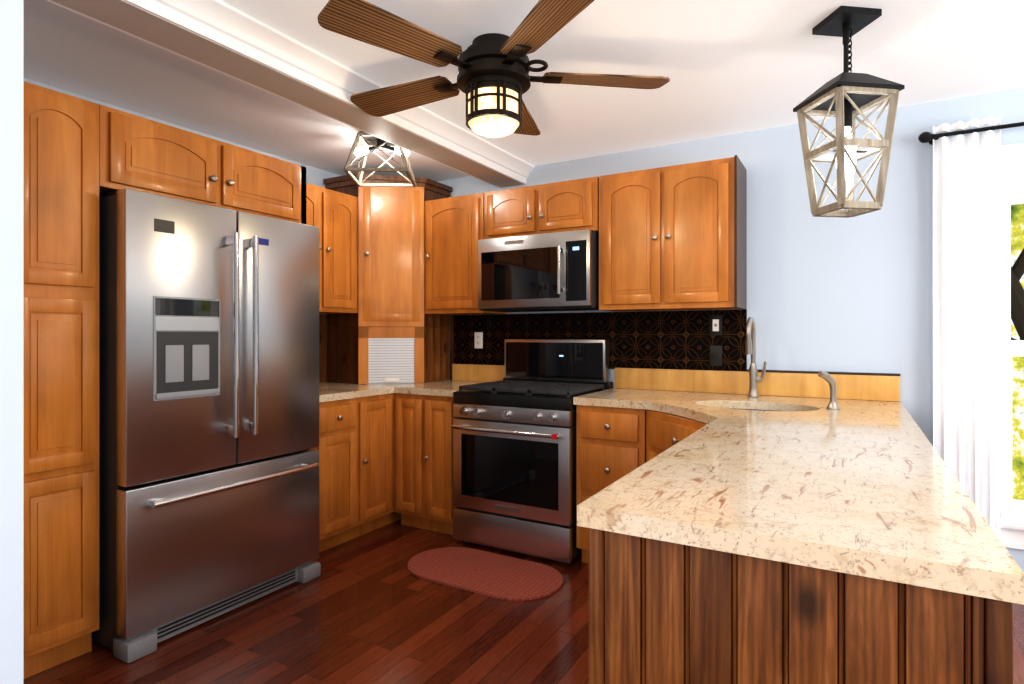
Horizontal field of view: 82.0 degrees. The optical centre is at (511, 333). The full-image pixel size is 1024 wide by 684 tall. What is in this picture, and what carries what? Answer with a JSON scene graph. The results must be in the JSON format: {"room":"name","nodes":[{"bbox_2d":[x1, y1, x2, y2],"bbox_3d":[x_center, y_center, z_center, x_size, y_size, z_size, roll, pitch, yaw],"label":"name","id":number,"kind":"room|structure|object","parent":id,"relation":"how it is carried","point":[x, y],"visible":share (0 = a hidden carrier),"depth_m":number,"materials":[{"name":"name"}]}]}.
{"room":"kitchen","nodes":[
{"label":"kitchen","id":0,"kind":"room"},
{"bbox_2d":[0,0,23,683],"bbox_3d":[-1.713,0.055,1.463,1.950,2.390,0.100,0,0,30],"label":"wall","id":1,"kind":"structure","parent":0,"point":[11,341],"depth_m":1.00,"materials":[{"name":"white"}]},
{"bbox_2d":[24,78,339,381],"bbox_3d":[-2.721,0.055,1.767,0.100,2.390,6.740,0,0,30],"label":"wall","id":2,"kind":"structure","parent":0,"point":[316,176],"depth_m":3.50,"materials":[{"name":"blue"}]},
{"bbox_2d":[99,105,305,223],"bbox_3d":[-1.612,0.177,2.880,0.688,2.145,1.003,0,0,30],"label":"upper cabinet","id":3,"kind":"object","parent":2,"relation":"attached to","point":[139,153],"visible":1,"depth_m":2.60,"materials":[{"name":"brown wood"}]},
{"bbox_2d":[319,314,326,382],"bbox_3d":[-1.478,0.100,3.803,0.012,0.475,0.726,0,0,30],"label":"backsplash","id":4,"kind":"structure","parent":2,"relation":"attached to","point":[322,317],"depth_m":4.08,"materials":[{"name":"wood"}]},
{"bbox_2d":[306,183,357,313],"bbox_3d":[-1.326,-0.530,3.716,0.348,0.780,0.726,0,0,30],"label":"upper cabinet","id":5,"kind":"object","parent":2,"relation":"attached to","point":[332,215],"visible":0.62,"depth_m":3.77,"materials":[{"name":"brown wood"}]},
{"bbox_2d":[24,519,1023,683],"bbox_3d":[-0.150,1.280,0.341,7.200,0.060,6.840,0,0,30],"label":"floor","id":6,"kind":"structure","parent":0,"point":[368,608],"depth_m":2.44,"materials":[{"name":"brown wood"}]},
{"bbox_2d":[24,81,98,678],"bbox_3d":[-1.951,0.177,2.321,0.660,2.145,0.300,0,0,30],"label":"pantry cabinet","id":7,"kind":"object","parent":6,"relation":"on","point":[61,377],"visible":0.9,"depth_m":2.17,"materials":[{"name":"brown wood"}]},
{"bbox_2d":[92,188,320,662],"bbox_3d":[-1.540,0.343,2.817,0.866,1.815,0.940,0,0,30],"label":"fridge","id":8,"kind":"object","parent":6,"relation":"on","point":[208,410],"visible":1,"depth_m":2.48,"materials":[{"name":"grey metal"}]},
{"bbox_2d":[312,396,371,551],"bbox_3d":[-1.269,0.816,3.532,0.630,0.868,0.465,0,0,30],"label":"base cabinet","id":9,"kind":"object","parent":6,"relation":"on","point":[355,448],"depth_m":3.43,"materials":[{"name":"brown wood"}]},
{"bbox_2d":[319,380,485,402],"bbox_3d":[-0.842,0.358,3.790,1.112,0.040,1.338,0,0,30],"label":"countertop","id":10,"kind":"structure","parent":9,"relation":"on","point":[330,391],"depth_m":3.70,"materials":[{"name":"stone"}]},
{"bbox_2d":[328,327,448,383],"bbox_3d":[-0.874,0.144,4.218,0.614,0.384,0.614,0,0,30],"label":"appliance garage","id":11,"kind":"object","parent":10,"relation":"on","point":[369,355],"visible":1,"depth_m":4.04,"materials":[{"name":"brown wood"}]},
{"bbox_2d":[324,173,451,326],"bbox_3d":[-0.870,-0.562,4.204,0.635,1.024,0.635,0,0,30],"label":"upper cabinet","id":12,"kind":"object","parent":11,"relation":"on","point":[390,256],"visible":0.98,"depth_m":4.01,"materials":[{"name":"brown wood"}]},
{"bbox_2d":[372,393,395,530],"bbox_3d":[-1.132,0.816,3.770,0.630,0.868,0.362,0,0,30],"label":"base cabinet","id":13,"kind":"object","parent":6,"relation":"on","point":[383,513],"depth_m":3.71,"materials":[{"name":"brown wood"}]},
{"bbox_2d":[396,512,400,520],"bbox_3d":[-0.892,0.816,4.186,0.630,0.868,0.702,0,0,30],"label":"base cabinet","id":14,"kind":"object","parent":6,"relation":"on","point":[398,515],"depth_m":3.96,"materials":[{"name":"brown wood"}]},
{"bbox_2d":[394,393,456,534],"bbox_3d":[-0.407,0.816,3.931,0.497,0.869,0.658,0,0,30],"label":"base cabinet","id":15,"kind":"object","parent":6,"relation":"on","point":[423,464],"visible":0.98,"depth_m":3.69,"materials":[{"name":"brown wood"}]},
{"bbox_2d":[408,547,562,600],"bbox_3d":[-0.152,1.244,3.096,0.880,0.010,0.460,0,0,30],"label":"floor mat","id":16,"kind":"object","parent":6,"relation":"on","point":[494,575],"visible":0.96,"depth_m":3.05,"materials":[{"name":"fabric"}]},
{"bbox_2d":[451,339,612,563],"bbox_3d":[0.123,0.642,3.573,0.760,1.215,0.723,0,0,30],"label":"range","id":17,"kind":"object","parent":6,"relation":"on","point":[515,459],"visible":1,"depth_m":3.34,"materials":[{"name":"grey metal"}]},
{"bbox_2d":[577,405,631,504],"bbox_3d":[0.657,0.816,3.333,0.374,0.868,0.630,0,0,30],"label":"base cabinet","id":18,"kind":"object","parent":6,"relation":"on","point":[592,421],"depth_m":3.11,"materials":[{"name":"brown wood"}]},
{"bbox_2d":[609,409,706,484],"bbox_3d":[0.776,0.816,2.664,0.490,0.868,0.489,0,0,30],"label":"base cabinet","id":19,"kind":"object","parent":6,"relation":"on","point":[637,436],"depth_m":2.99,"materials":[{"name":"brown wood"}]},
{"bbox_2d":[573,388,747,411],"bbox_3d":[0.786,0.444,3.137,0.810,0.212,0.840,0,0,30],"label":"countertop","id":20,"kind":"structure","parent":19,"relation":"on","point":[656,400],"depth_m":3.09,"materials":[{"name":"stone"}]},
{"bbox_2d":[745,317,766,396],"bbox_3d":[1.272,0.124,3.086,0.098,0.427,0.213,0,0,30],"label":"faucet","id":21,"kind":"object","parent":20,"relation":"on","point":[750,348],"visible":1,"depth_m":3.14,"materials":[{"name":"silver metal"}]},
{"bbox_2d":[577,526,1012,683],"bbox_3d":[0.568,0.816,1.236,0.649,0.868,0.555,0,0,30],"label":"base cabinet","id":22,"kind":"object","parent":6,"relation":"on","point":[662,612],"depth_m":1.00,"materials":[{"name":"brown wood"}]},
{"bbox_2d":[577,395,1023,604],"bbox_3d":[0.954,0.445,2.105,0.873,0.213,2.460,0,0,30],"label":"countertop","id":23,"kind":"structure","parent":22,"relation":"on","point":[871,489],"depth_m":1.20,"materials":[{"name":"stone"}]},
{"bbox_2d":[818,371,839,408],"bbox_3d":[1.428,0.252,2.655,0.086,0.170,0.086,0,0,30],"label":"sprayer","id":24,"kind":"object","parent":23,"relation":"on","point":[831,381],"visible":1,"depth_m":2.65,"materials":[{"name":"silver metal"}]},
{"bbox_2d":[24,0,1023,181],"bbox_3d":[-0.150,-1.170,0.341,7.200,0.060,6.840,0,0,30],"label":"ceiling","id":25,"kind":"structure","parent":0,"point":[727,67],"depth_m":2.51,"materials":[{"name":"white paint"}]},
{"bbox_2d":[46,0,533,187],"bbox_3d":[-0.747,-1.081,2.741,0.295,0.117,3.080,0,0,30],"label":"ceiling beam","id":26,"kind":"structure","parent":25,"relation":"attached to","point":[220,36],"depth_m":2.35,"materials":[{"name":"white paint"}]},
{"bbox_2d":[344,131,415,186],"bbox_3d":[-0.754,-1.018,3.414,0.357,0.242,0.357,0,0,-2],"label":"flush ceiling light","id":27,"kind":"object","parent":25,"relation":"attached to","point":[371,143],"visible":0.88,"depth_m":3.40,"materials":[{"name":"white metal"}]},
{"bbox_2d":[317,0,669,137],"bbox_3d":[-0.114,-0.962,2.337,1.307,0.354,1.362,0,0,30],"label":"ceiling fan","id":28,"kind":"object","parent":25,"relation":"hanging from","point":[494,80],"visible":1,"depth_m":2.21,"materials":[{"name":"brown wood"}]},
{"bbox_2d":[793,5,904,217],"bbox_3d":[1.208,-0.789,2.132,0.250,0.700,0.250,0,0,-8],"label":"pendant lantern","id":29,"kind":"object","parent":25,"relation":"hanging from","point":[845,97],"visible":1,"depth_m":2.09,"materials":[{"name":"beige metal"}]},
{"bbox_2d":[438,87,1023,572],"bbox_3d":[1.799,0.055,3.107,6.590,2.390,0.100,0,0,30],"label":"wall","id":30,"kind":"structure","parent":0,"point":[842,295],"depth_m":3.10,"materials":[{"name":"blue paint"}]},
{"bbox_2d":[424,193,506,314],"bbox_3d":[-0.334,-0.530,4.068,0.486,0.780,0.348,0,0,30],"label":"upper cabinet","id":31,"kind":"object","parent":30,"relation":"attached to","point":[453,230],"visible":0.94,"depth_m":3.94,"materials":[{"name":"brown wood"}]},
{"bbox_2d":[484,176,598,238],"bbox_3d":[0.223,-0.763,3.746,0.784,0.314,0.348,0,0,30],"label":"upper cabinet","id":32,"kind":"object","parent":30,"relation":"attached to","point":[569,205],"visible":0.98,"depth_m":3.60,"materials":[{"name":"brown wood"}]},
{"bbox_2d":[478,229,598,311],"bbox_3d":[0.196,-0.374,3.699,0.764,0.449,0.454,0,0,30],"label":"microwave","id":33,"kind":"object","parent":32,"relation":"attached to","point":[557,271],"visible":1,"depth_m":3.52,"materials":[{"name":"grey metal"}]},
{"bbox_2d":[599,155,746,311],"bbox_3d":[0.901,-0.530,3.355,0.765,0.784,0.348,0,0,30],"label":"upper cabinet","id":34,"kind":"object","parent":30,"relation":"attached to","point":[673,238],"visible":1,"depth_m":3.21,"materials":[{"name":"brown wood"}]},
{"bbox_2d":[450,309,899,401],"bbox_3d":[0.739,0.100,3.639,2.773,0.475,0.035,0,0,30],"label":"backsplash","id":35,"kind":"structure","parent":30,"relation":"attached to","point":[661,350],"depth_m":3.55,"materials":[{"name":"tile"}]},
{"bbox_2d":[474,332,482,347],"bbox_3d":[-0.239,0.045,4.206,0.070,0.116,0.009,0,0,30],"label":"electrical outlet","id":36,"kind":"object","parent":35,"relation":"attached to","point":[478,339],"visible":1,"depth_m":4.20,"materials":[{"name":"white plastic"}]},
{"bbox_2d":[710,315,721,334],"bbox_3d":[1.172,-0.050,3.390,0.070,0.116,0.010,0,0,30],"label":"outlet","id":37,"kind":"object","parent":35,"relation":"attached to","point":[715,324],"visible":1,"depth_m":3.39,"materials":[{"name":"white plastic"}]},
{"bbox_2d":[710,346,721,365],"bbox_3d":[1.171,0.125,3.388,0.070,0.116,0.016,0,0,30],"label":"light switch","id":38,"kind":"object","parent":35,"relation":"attached to","point":[715,355],"visible":1,"depth_m":3.39,"materials":[{"name":"black plastic"}]},
{"bbox_2d":[918,122,1023,144],"bbox_3d":[2.709,-0.950,2.465,1.673,0.052,0.100,0,0,30],"label":"curtain rod","id":39,"kind":"object","parent":30,"relation":"attached to","point":[926,137],"visible":0.92,"depth_m":2.78,"materials":[{"name":"black metal"}]},
{"bbox_2d":[933,116,1000,540],"bbox_3d":[2.133,0.110,2.769,0.255,2.220,0.061,0,0,30],"label":"curtain","id":40,"kind":"object","parent":39,"relation":"hanging from","point":[967,308],"visible":0.79,"depth_m":2.76,"materials":[{"name":"white fabric"}]},
{"bbox_2d":[994,143,1023,549],"bbox_3d":[2.700,0.058,2.552,1.215,1.865,0.160,0,0,30],"label":"window","id":41,"kind":"structure","parent":30,"relation":"in","point":[1012,193],"depth_m":2.77,"materials":[{"name":"white"}]},
{"label":"outside","id":42,"kind":"structure","parent":0,"visible":0},
{"bbox_2d":[1011,204,1023,499],"bbox_3d":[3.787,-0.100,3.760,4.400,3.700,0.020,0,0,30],"label":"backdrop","id":43,"kind":"structure","parent":42,"point":[1017,229],"depth_m":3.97,"materials":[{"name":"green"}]},
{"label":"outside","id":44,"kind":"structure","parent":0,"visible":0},
{"bbox_2d":[1011,248,1023,339],"bbox_3d":[2.920,0.249,3.395,0.817,2.622,0.259,0,0,30],"label":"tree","id":45,"kind":"object","parent":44,"point":[1017,298],"visible":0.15,"depth_m":3.38,"materials":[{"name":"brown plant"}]}
]}

